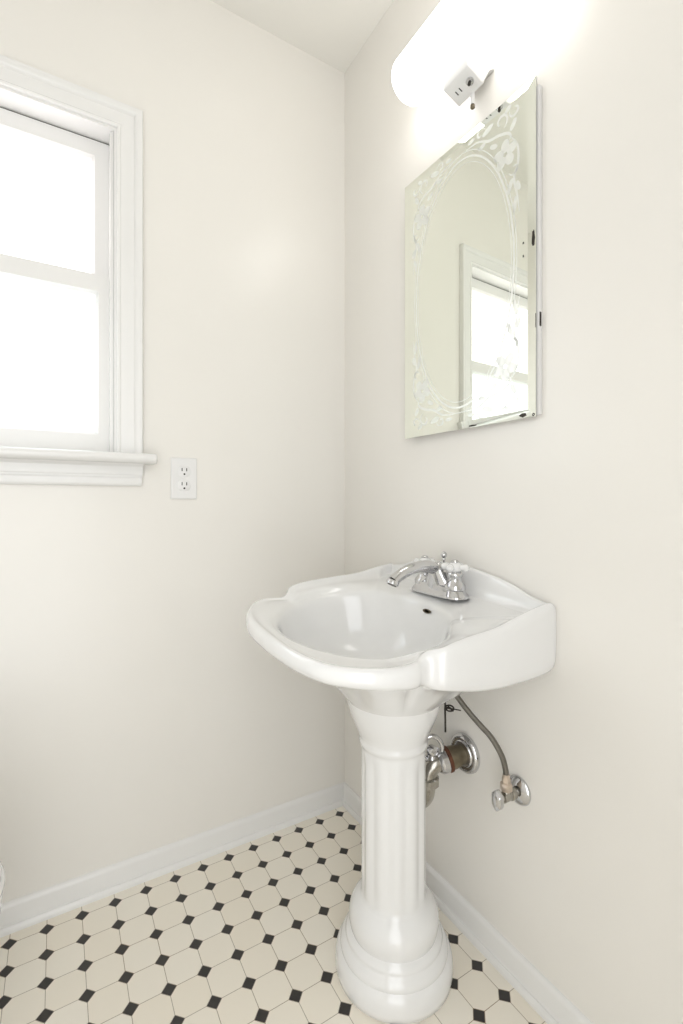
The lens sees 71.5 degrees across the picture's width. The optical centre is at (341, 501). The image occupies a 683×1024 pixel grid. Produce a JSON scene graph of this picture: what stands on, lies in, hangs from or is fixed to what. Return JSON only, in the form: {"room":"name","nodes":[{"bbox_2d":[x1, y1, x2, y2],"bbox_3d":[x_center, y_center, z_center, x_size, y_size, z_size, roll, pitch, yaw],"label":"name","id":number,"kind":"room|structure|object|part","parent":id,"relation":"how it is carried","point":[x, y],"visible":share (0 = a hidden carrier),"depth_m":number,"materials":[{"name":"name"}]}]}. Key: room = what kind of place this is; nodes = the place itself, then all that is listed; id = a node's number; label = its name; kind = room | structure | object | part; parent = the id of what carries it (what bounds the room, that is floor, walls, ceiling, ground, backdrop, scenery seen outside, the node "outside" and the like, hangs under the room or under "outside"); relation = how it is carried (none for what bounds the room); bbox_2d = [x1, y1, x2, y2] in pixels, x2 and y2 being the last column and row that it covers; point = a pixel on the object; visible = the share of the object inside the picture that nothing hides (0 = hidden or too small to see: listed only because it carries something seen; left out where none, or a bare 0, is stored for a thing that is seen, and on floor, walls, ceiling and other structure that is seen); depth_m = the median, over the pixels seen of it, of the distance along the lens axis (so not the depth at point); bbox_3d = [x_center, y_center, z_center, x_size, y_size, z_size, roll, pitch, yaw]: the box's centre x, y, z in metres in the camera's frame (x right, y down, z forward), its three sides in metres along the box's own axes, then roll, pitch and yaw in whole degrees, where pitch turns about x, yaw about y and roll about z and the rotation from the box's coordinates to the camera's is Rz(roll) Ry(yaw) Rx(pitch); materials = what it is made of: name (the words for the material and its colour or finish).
{"room":"bathroom","nodes":[
{"label":"bathroom","id":0,"kind":"room"},
{"bbox_2d":[0,0,344,902],"bbox_3d":[-0.717,-0.216,1.218,1.864,2.432,0.120,0,0,-31],"label":"wall","id":1,"kind":"structure","parent":0,"point":[141,712],"depth_m":1.33,"materials":[{"name":"beige paint"}]},
{"bbox_2d":[0,54,156,485],"bbox_3d":[-0.937,-0.535,1.047,0.974,0.986,0.186,0,0,-31],"label":"window","id":2,"kind":"structure","parent":1,"relation":"in","point":[38,108],"depth_m":1.22,"materials":[{"name":"white paint"}]},
{"bbox_3d":[-0.961,-0.748,1.088,0.778,0.416,0.032,0,0,-31],"label":"sash","id":3,"kind":"part","parent":2,"relation":"part of","materials":[{"name":"white paint"}]},
{"bbox_3d":[-0.942,-0.358,1.057,0.778,0.460,0.032,0,0,-31],"label":"sash","id":4,"kind":"part","parent":2,"relation":"part of","materials":[{"name":"white paint"}]},
{"bbox_2d":[0,782,343,937],"bbox_3d":[-0.681,0.968,1.159,1.624,0.065,0.018,0,0,-31],"label":"baseboard","id":5,"kind":"structure","parent":1,"relation":"attached to","point":[20,913],"depth_m":1.27,"materials":[{"name":"white paint"}]},
{"bbox_2d":[171,457,196,498],"bbox_3d":[-0.436,-0.065,1.312,0.070,0.114,0.008,0,0,-31],"label":"wall outlet","id":6,"kind":"object","parent":1,"relation":"attached to","point":[183,470],"visible":1,"depth_m":1.31,"materials":[{"name":"white plastic"}]},
{"bbox_2d":[178,480,190,490],"bbox_3d":[-0.434,-0.045,1.310,0.035,0.028,0.002,0,0,-31],"label":"receptacle","id":7,"kind":"object","parent":6,"relation":"attached to","point":[183,485],"depth_m":1.31,"materials":[{"name":"white plastic"}]},
{"bbox_2d":[178,466,190,476],"bbox_3d":[-0.434,-0.085,1.310,0.035,0.028,0.002,0,0,-31],"label":"receptacle","id":8,"kind":"object","parent":6,"relation":"attached to","point":[183,471],"depth_m":1.31,"materials":[{"name":"white plastic"}]},
{"bbox_2d":[0,806,546,1023],"bbox_3d":[-0.266,1.050,0.466,1.864,0.100,1.873,0,0,-31],"label":"floor","id":9,"kind":"structure","parent":0,"point":[247,933],"depth_m":1.05,"materials":[{"name":"tile"}]},
{"bbox_2d":[0,861,4,911],"bbox_3d":[-0.842,0.610,0.562,0.726,0.780,0.456,0,0,-31],"label":"toilet","id":10,"kind":"object","parent":9,"relation":"on","point":[2,870],"visible":1,"depth_m":0.74,"materials":[{"name":"white ceramic"}]},
{"bbox_3d":[-0.776,0.804,0.601,0.567,0.392,0.364,0,0,-31],"label":"bowl","id":11,"kind":"part","parent":10,"relation":"part of","materials":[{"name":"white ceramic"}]},
{"bbox_2d":[246,560,555,1023],"bbox_3d":[0.068,0.573,1.006,0.495,0.854,0.518,0,0,-31],"label":"pedestal sink","id":12,"kind":"object","parent":9,"relation":"on","point":[396,655],"visible":0.96,"depth_m":0.96,"materials":[{"name":"white ceramic"}]},
{"bbox_2d":[246,560,555,716],"bbox_3d":[0.068,0.284,1.006,0.495,0.276,0.518,0,0,-31],"label":"basin","id":13,"kind":"object","parent":12,"relation":"in","point":[391,651],"depth_m":0.93,"materials":[{"name":"white ceramic"}]},
{"bbox_2d":[386,551,469,599],"bbox_3d":[0.177,0.165,1.072,0.182,0.096,0.166,0,0,-31],"label":"faucet","id":14,"kind":"object","parent":12,"relation":"on","point":[433,578],"visible":1,"depth_m":1.06,"materials":[{"name":"silver metal"}]},
{"bbox_3d":[0.169,0.159,1.067,0.163,0.053,0.030,0,0,-31],"label":"spout","id":15,"kind":"part","parent":14,"relation":"part of","materials":[{"name":"silver metal"}]},
{"bbox_3d":[0.201,0.174,1.146,0.048,0.042,0.048,0,0,-31],"label":"handle","id":16,"kind":"part","parent":14,"relation":"part of","materials":[{"name":"silver metal"}]},
{"bbox_3d":[0.227,0.200,1.102,0.060,0.025,0.166,0,0,-31],"label":"plate","id":17,"kind":"part","parent":14,"relation":"part of","materials":[{"name":"silver metal"}]},
{"bbox_3d":[0.241,0.157,1.117,0.015,0.080,0.015,0,0,-31],"label":"lift knob","id":18,"kind":"part","parent":14,"relation":"part of","materials":[{"name":"silver metal"}]},
{"bbox_3d":[0.254,0.174,1.058,0.048,0.042,0.048,0,0,-31],"label":"handle","id":19,"kind":"part","parent":14,"relation":"part of","materials":[{"name":"silver metal"}]},
{"bbox_2d":[444,703,460,731],"bbox_3d":[0.248,0.444,1.058,0.040,0.148,0.009,0,0,35],"label":"rod","id":20,"kind":"object","parent":12,"relation":"attached to","point":[452,709],"visible":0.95,"depth_m":1.06,"materials":[{"name":"metal"}]},
{"bbox_2d":[211,0,393,72],"bbox_3d":[-0.266,-1.482,0.466,1.864,0.100,1.873,0,0,-31],"label":"ceiling","id":21,"kind":"structure","parent":0,"point":[333,32],"depth_m":1.41,"materials":[{"name":"white paint"}]},
{"bbox_2d":[345,0,682,1023],"bbox_3d":[0.482,-0.216,0.915,0.120,2.432,1.633,0,0,-31],"label":"wall","id":22,"kind":"structure","parent":0,"point":[577,505],"depth_m":0.89,"materials":[{"name":"beige paint"}]},
{"bbox_2d":[426,732,479,807],"bbox_3d":[0.224,0.586,1.117,0.119,0.274,0.168,0,0,-31],"label":"trap","id":23,"kind":"object","parent":22,"relation":"attached to","point":[462,753],"visible":0.61,"depth_m":1.08,"materials":[{"name":"silver metal"}]},
{"bbox_2d":[444,745,454,772],"bbox_3d":[0.247,0.598,1.102,0.019,0.057,0.058,0,0,-13],"label":"washer","id":24,"kind":"object","parent":23,"relation":"in","point":[449,751],"depth_m":1.08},
{"bbox_2d":[392,0,516,109],"bbox_3d":[0.258,-0.978,1.038,0.136,0.213,0.365,0,0,-31],"label":"wall light","id":25,"kind":"object","parent":22,"relation":"attached to","point":[452,47],"visible":1,"depth_m":1.03,"materials":[{"name":"white"}]},
{"bbox_3d":[0.291,-0.894,1.051,0.009,0.026,0.009,0,0,-31],"label":"pull stem","id":26,"kind":"part","parent":25,"relation":"part of","materials":[{"name":"white plastic"}]},
{"bbox_3d":[0.304,-1.025,1.066,0.030,0.070,0.060,0,0,-31],"label":"plate","id":27,"kind":"part","parent":25,"relation":"part of","materials":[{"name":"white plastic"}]},
{"bbox_2d":[343,782,592,1023],"bbox_3d":[0.423,0.968,0.879,0.018,0.065,1.633,0,0,-31],"label":"baseboard","id":28,"kind":"structure","parent":22,"relation":"attached to","point":[527,980],"depth_m":1.02,"materials":[{"name":"white paint"}]},
{"bbox_2d":[405,75,541,438],"bbox_3d":[0.283,-0.504,1.102,0.028,0.671,0.401,0,0,-31],"label":"wall mirror","id":29,"kind":"object","parent":22,"relation":"attached to","point":[473,217],"visible":1,"depth_m":1.05,"materials":[{"name":"clear mirror"}]},
{"bbox_2d":[532,230,534,245],"bbox_3d":[0.379,-0.523,0.936,0.001,0.033,0.007,0,0,-32],"label":"hinge","id":30,"kind":"object","parent":29,"relation":"attached to","point":[533,234],"depth_m":0.94,"materials":[{"name":"metal"}]},
{"bbox_3d":[0.292,-0.498,1.105,0.009,0.651,0.394,0,0,-31],"label":"cabinet frame","id":31,"kind":"part","parent":29,"relation":"part of","materials":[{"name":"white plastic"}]},
{"bbox_2d":[491,774,530,810],"bbox_3d":[0.338,0.593,0.966,0.074,0.069,0.058,0,0,-31],"label":"shutoff valve","id":32,"kind":"object","parent":22,"relation":"attached to","point":[515,788],"visible":1,"depth_m":0.96,"materials":[{"name":"silver metal"}]},
{"bbox_2d":[455,695,509,778],"bbox_3d":[0.283,0.468,0.995,0.136,0.185,0.018,0,0,33],"label":"supply hose","id":33,"kind":"object","parent":32,"relation":"attached to","point":[506,775],"visible":0.91,"depth_m":0.97,"materials":[{"name":"silver metal"}]},
{"bbox_3d":[0.312,0.598,0.950,0.014,0.044,0.025,0,0,-31],"label":"oval handle","id":34,"kind":"part","parent":32,"relation":"part of","materials":[{"name":"silver metal"}]}
]}

